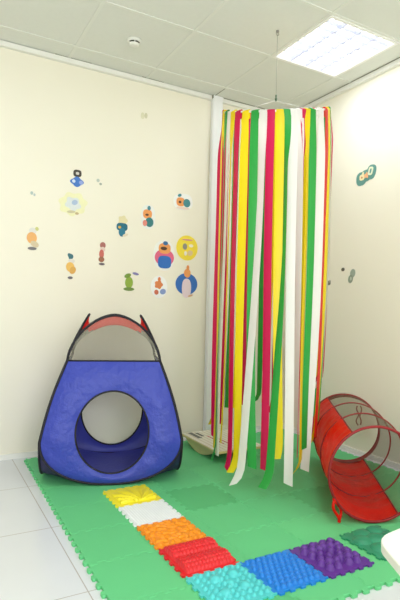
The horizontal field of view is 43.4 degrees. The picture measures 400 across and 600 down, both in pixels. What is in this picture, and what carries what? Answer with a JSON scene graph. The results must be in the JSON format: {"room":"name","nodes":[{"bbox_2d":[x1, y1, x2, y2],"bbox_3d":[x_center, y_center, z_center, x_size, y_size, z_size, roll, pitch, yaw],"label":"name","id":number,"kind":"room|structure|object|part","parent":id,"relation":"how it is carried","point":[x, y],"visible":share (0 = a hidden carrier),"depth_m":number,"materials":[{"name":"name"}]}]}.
{"room":"children's playroom","nodes":[
{"label":"children's playroom","id":0,"kind":"room"},
{"bbox_2d":[0,47,272,454],"bbox_3d":[-1.195,-0.387,3.546,4.630,2.950,0.100,2,-1,-29],"label":"wall","id":1,"kind":"structure","parent":0,"point":[57,119],"depth_m":3.72,"materials":[{"name":"paint"}]},
{"bbox_2d":[27,227,38,249],"bbox_3d":[-1.164,-0.430,3.503,0.082,0.165,0.003,2,-1,-29],"label":"sticker","id":2,"kind":"object","parent":1,"relation":"attached to","point":[31,237],"visible":1,"depth_m":3.50,"materials":[{"name":"orange paper"}]},
{"bbox_2d":[66,253,75,278],"bbox_3d":[-0.931,-0.244,3.632,0.071,0.187,0.003,2,-1,-29],"label":"sticker","id":3,"kind":"object","parent":1,"relation":"attached to","point":[70,267],"visible":1,"depth_m":3.63,"materials":[{"name":"orange paper"}]},
{"bbox_2d":[58,192,87,215],"bbox_3d":[-0.917,-0.692,3.641,0.213,0.174,0.003,2,-1,-29],"label":"sticker","id":4,"kind":"object","parent":1,"relation":"attached to","point":[72,204],"visible":1,"depth_m":3.64,"materials":[{"name":"yellow paper"}]},
{"bbox_2d":[70,170,83,186],"bbox_3d":[-0.893,-0.883,3.654,0.101,0.126,0.003,2,-1,-29],"label":"sticker","id":5,"kind":"object","parent":1,"relation":"attached to","point":[76,181],"visible":1,"depth_m":3.65,"materials":[{"name":"blue paper"}]},
{"bbox_2d":[98,242,105,264],"bbox_3d":[-0.729,-0.345,3.745,0.052,0.173,0.003,2,-1,-29],"label":"sticker","id":6,"kind":"object","parent":1,"relation":"attached to","point":[102,244],"visible":1,"depth_m":3.74,"materials":[{"name":"red paper"}]},
{"bbox_2d":[117,216,127,236],"bbox_3d":[-0.588,-0.562,3.823,0.094,0.163,0.003,2,-1,-29],"label":"sticker","id":7,"kind":"object","parent":1,"relation":"attached to","point":[122,226],"visible":1,"depth_m":3.82,"materials":[{"name":"teal paper"}]},
{"bbox_2d":[0,426,260,460],"bbox_3d":[-1.210,1.069,3.471,4.416,0.035,0.014,2,-1,-29],"label":"baseboard","id":8,"kind":"structure","parent":1,"relation":"attached to","point":[31,453],"depth_m":3.46,"materials":[{"name":"white plastic"}]},
{"bbox_2d":[0,40,262,109],"bbox_3d":[-1.143,-1.721,3.501,4.398,0.034,0.032,2,-1,-29],"label":"trim","id":9,"kind":"structure","parent":1,"relation":"attached to","point":[4,44],"depth_m":3.77,"materials":[{"name":"white plastic"}]},
{"bbox_2d":[124,272,138,290],"bbox_3d":[-0.528,-0.141,3.857,0.122,0.145,0.003,2,-1,-29],"label":"sticker","id":10,"kind":"object","parent":1,"relation":"attached to","point":[128,282],"visible":1,"depth_m":3.85,"materials":[{"name":"green paper"}]},
{"bbox_2d":[141,112,147,118],"bbox_3d":[-0.434,-1.431,3.910,0.056,0.054,0.002,2,-1,-29],"label":"sticker","id":11,"kind":"object","parent":1,"relation":"attached to","point":[142,113],"visible":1,"depth_m":3.91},
{"bbox_2d":[141,205,154,228],"bbox_3d":[-0.404,-0.648,3.925,0.120,0.188,0.004,2,-1,-29],"label":"sticker","id":12,"kind":"object","parent":1,"relation":"attached to","point":[147,212],"visible":1,"depth_m":3.92,"materials":[{"name":"paper"}]},
{"bbox_2d":[151,276,166,297],"bbox_3d":[-0.323,-0.103,3.970,0.144,0.176,0.003,2,-1,-29],"label":"sticker","id":13,"kind":"object","parent":1,"relation":"attached to","point":[158,284],"visible":1,"depth_m":3.97,"materials":[{"name":"white paper"}]},
{"bbox_2d":[153,240,173,270],"bbox_3d":[-0.285,-0.353,3.991,0.184,0.240,0.004,2,-1,-29],"label":"sticker","id":14,"kind":"object","parent":1,"relation":"attached to","point":[163,254],"visible":1,"depth_m":3.99,"materials":[{"name":"paper"}]},
{"bbox_2d":[173,194,191,209],"bbox_3d":[-0.137,-0.794,4.074,0.173,0.134,0.004,2,-1,-29],"label":"sticker","id":15,"kind":"object","parent":1,"relation":"attached to","point":[181,201],"visible":1,"depth_m":4.07,"materials":[{"name":"white paper"}]},
{"bbox_2d":[175,265,196,297],"bbox_3d":[-0.108,-0.151,4.089,0.200,0.266,0.003,2,-1,-29],"label":"sticker","id":16,"kind":"object","parent":1,"relation":"attached to","point":[186,283],"visible":1,"depth_m":4.09,"materials":[{"name":"blue paper"}]},
{"bbox_2d":[176,235,197,260],"bbox_3d":[-0.105,-0.423,4.091,0.208,0.216,0.005,2,-1,-29],"label":"sticker","id":17,"kind":"object","parent":1,"relation":"attached to","point":[186,245],"visible":1,"depth_m":4.09,"materials":[{"name":"yellow paper"}]},
{"bbox_2d":[203,95,222,430],"bbox_3d":[0.108,-0.284,4.186,0.095,2.828,0.045,2,-1,-29],"label":"trim","id":18,"kind":"structure","parent":1,"relation":"attached to","point":[217,102],"depth_m":4.16,"materials":[{"name":"white plastic"}]},
{"bbox_2d":[0,0,399,108],"bbox_3d":[0.206,-1.752,1.105,4.430,0.015,5.530,2,-1,-29],"label":"ceiling","id":19,"kind":"structure","parent":0,"point":[253,24],"depth_m":3.28,"materials":[{"name":"white"}]},
{"bbox_2d":[127,36,140,47],"bbox_3d":[-0.438,-1.708,3.344,0.094,0.037,0.094,2,-1,-29],"label":"smoke detector","id":20,"kind":"object","parent":19,"relation":"attached to","point":[133,41],"visible":1,"depth_m":3.32,"materials":[{"name":"white plastic"}]},
{"bbox_2d":[0,0,399,109],"bbox_3d":[0.205,-1.742,1.105,4.430,0.004,5.508,2,-1,-29],"label":"grid","id":21,"kind":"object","parent":19,"relation":"attached to","point":[103,2],"depth_m":3.32,"materials":[{"name":"white metal"}]},
{"bbox_2d":[208,30,332,488],"bbox_3d":[0.438,-0.335,3.145,0.765,2.744,0.735,2,-1,-29],"label":"curtain","id":22,"kind":"object","parent":19,"relation":"hanging from","point":[285,167],"visible":1,"depth_m":2.87,"materials":[{"name":"fabric"}]},
{"bbox_3d":[0.485,-1.475,3.182,0.003,0.422,0.003,2,-1,-29],"label":"cord","id":23,"kind":"part","parent":22,"relation":"part of","materials":[{"name":"grey metal"}]},
{"bbox_2d":[272,15,398,77],"bbox_3d":[0.902,-1.728,3.397,0.591,0.089,0.586,2,-1,-29],"label":"ceiling light","id":24,"kind":"object","parent":19,"relation":"attached to","point":[335,46],"visible":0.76,"depth_m":3.43,"materials":[{"name":"white plastic"}]},
{"bbox_2d":[0,429,399,599],"bbox_3d":[0.133,1.135,1.062,4.630,0.100,5.730,2,-1,-29],"label":"floor","id":25,"kind":"structure","parent":0,"point":[38,561],"depth_m":2.14,"materials":[{"name":"tile"}]},
{"bbox_2d":[24,429,399,599],"bbox_3d":[0.284,1.110,2.953,2.190,0.012,2.190,2,-1,-28],"label":"foam mat","id":26,"kind":"object","parent":25,"relation":"on","point":[132,577],"depth_m":2.48,"materials":[{"name":"green rubber"}]},
{"bbox_2d":[38,313,182,484],"bbox_3d":[-0.561,0.588,3.256,0.862,0.997,0.662,2,-1,-10],"label":"tent","id":27,"kind":"object","parent":26,"relation":"on","point":[67,450],"visible":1,"depth_m":3.00,"materials":[{"name":"blue fabric"}]},
{"bbox_3d":[-0.518,0.722,2.987,0.820,0.707,0.120,2,-1,-10],"label":"panel","id":28,"kind":"part","parent":27,"relation":"part of","materials":[{"name":"blue fabric"}]},
{"bbox_3d":[-0.616,0.778,3.534,0.820,0.607,0.092,2,-1,-10],"label":"panel","id":29,"kind":"part","parent":27,"relation":"part of","materials":[{"name":"blue fabric"}]},
{"bbox_2d":[103,484,161,507],"bbox_3d":[-0.376,1.072,2.775,0.262,0.025,0.262,2,-1,-29],"label":"mat","id":30,"kind":"object","parent":26,"relation":"on","point":[121,497],"visible":1,"depth_m":2.74,"materials":[{"name":"yellow rubber"}]},
{"bbox_2d":[118,499,181,526],"bbox_3d":[-0.254,1.079,2.555,0.262,0.012,0.262,2,-1,-29],"label":"mat","id":31,"kind":"object","parent":26,"relation":"on","point":[137,514],"visible":0.99,"depth_m":2.54,"materials":[{"name":"white rubber"}]},
{"bbox_2d":[137,516,207,549],"bbox_3d":[-0.132,1.076,2.336,0.262,0.017,0.262,2,-1,-29],"label":"mat","id":32,"kind":"object","parent":26,"relation":"on","point":[168,532],"visible":0.97,"depth_m":2.32,"materials":[{"name":"orange rubber"}]},
{"bbox_2d":[159,536,238,577],"bbox_3d":[-0.009,1.066,2.116,0.262,0.036,0.262,2,-1,-29],"label":"mat","id":33,"kind":"object","parent":26,"relation":"on","point":[189,558],"visible":1,"depth_m":2.08,"materials":[{"name":"red rubber"}]},
{"bbox_2d":[182,428,260,454],"bbox_3d":[0.153,1.069,3.721,0.390,0.084,0.560,2,-1,-29],"label":"board","id":34,"kind":"object","parent":26,"relation":"on","point":[201,442],"visible":0.53,"depth_m":3.68,"materials":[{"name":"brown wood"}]},
{"bbox_2d":[186,562,276,599],"bbox_3d":[0.113,1.071,1.896,0.262,0.027,0.262,2,-1,-29],"label":"mat","id":35,"kind":"object","parent":26,"relation":"on","point":[229,582],"visible":1,"depth_m":1.89,"materials":[{"name":"teal rubber"}]},
{"bbox_2d":[240,549,327,595],"bbox_3d":[0.332,1.081,2.018,0.262,0.021,0.262,2,-1,-29],"label":"mat","id":36,"kind":"object","parent":26,"relation":"on","point":[283,571],"visible":1,"depth_m":1.99,"materials":[{"name":"blue rubber"}]},
{"bbox_2d":[289,537,373,578],"bbox_3d":[0.556,1.081,2.142,0.262,0.035,0.262,2,-1,-29],"label":"mat","id":37,"kind":"object","parent":26,"relation":"on","point":[329,556],"visible":0.99,"depth_m":2.11,"materials":[{"name":"purple rubber"}]},
{"bbox_2d":[312,393,399,522],"bbox_3d":[0.937,0.877,2.989,0.475,0.486,1.102,1,-1,8],"label":"tunnel","id":38,"kind":"object","parent":26,"relation":"on","point":[366,488],"visible":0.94,"depth_m":2.90,"materials":[{"name":"red fabric"}]},
{"bbox_2d":[339,525,389,560],"bbox_3d":[0.820,1.094,2.296,0.262,0.027,0.262,2,-1,-29],"label":"mat","id":39,"kind":"object","parent":26,"relation":"on","point":[368,539],"visible":0.77,"depth_m":2.29,"materials":[{"name":"rubber"}]},
{"bbox_2d":[381,529,399,575],"bbox_3d":[0.784,0.853,1.243,1.094,0.500,0.448,2,-1,-35],"label":"table","id":40,"kind":"object","parent":25,"relation":"on","point":[390,543],"visible":1,"depth_m":1.21,"materials":[{"name":"white plastic"}]},
{"bbox_2d":[283,66,399,452],"bbox_3d":[2.151,-0.324,2.184,0.100,2.950,5.530,2,-1,-29],"label":"wall","id":41,"kind":"structure","parent":0,"point":[362,356],"depth_m":3.74,"materials":[{"name":"paint"}]},
{"bbox_2d":[56,54,399,108],"bbox_3d":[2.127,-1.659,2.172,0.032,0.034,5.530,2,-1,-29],"label":"trim","id":42,"kind":"structure","parent":41,"relation":"attached to","point":[396,63],"depth_m":3.83,"materials":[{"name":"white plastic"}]},
{"bbox_2d":[283,424,365,455],"bbox_3d":[2.065,1.131,2.135,0.014,0.035,5.530,2,-1,-29],"label":"baseboard","id":43,"kind":"structure","parent":41,"relation":"attached to","point":[343,447],"depth_m":3.80,"materials":[{"name":"white plastic"}]},
{"bbox_2d":[348,269,354,282],"bbox_3d":[1.161,-0.184,3.852,0.002,0.107,0.072,2,-1,-29],"label":"sticker","id":44,"kind":"object","parent":41,"relation":"attached to","point":[352,273],"visible":1,"depth_m":3.85,"materials":[{"name":"green paper"}]},
{"bbox_2d":[356,164,375,185],"bbox_3d":[1.238,-0.931,3.754,0.007,0.138,0.192,2,-1,-29],"label":"sticker","id":45,"kind":"object","parent":41,"relation":"attached to","point":[363,177],"visible":1,"depth_m":3.75,"materials":[{"name":"teal paper"}]}
]}

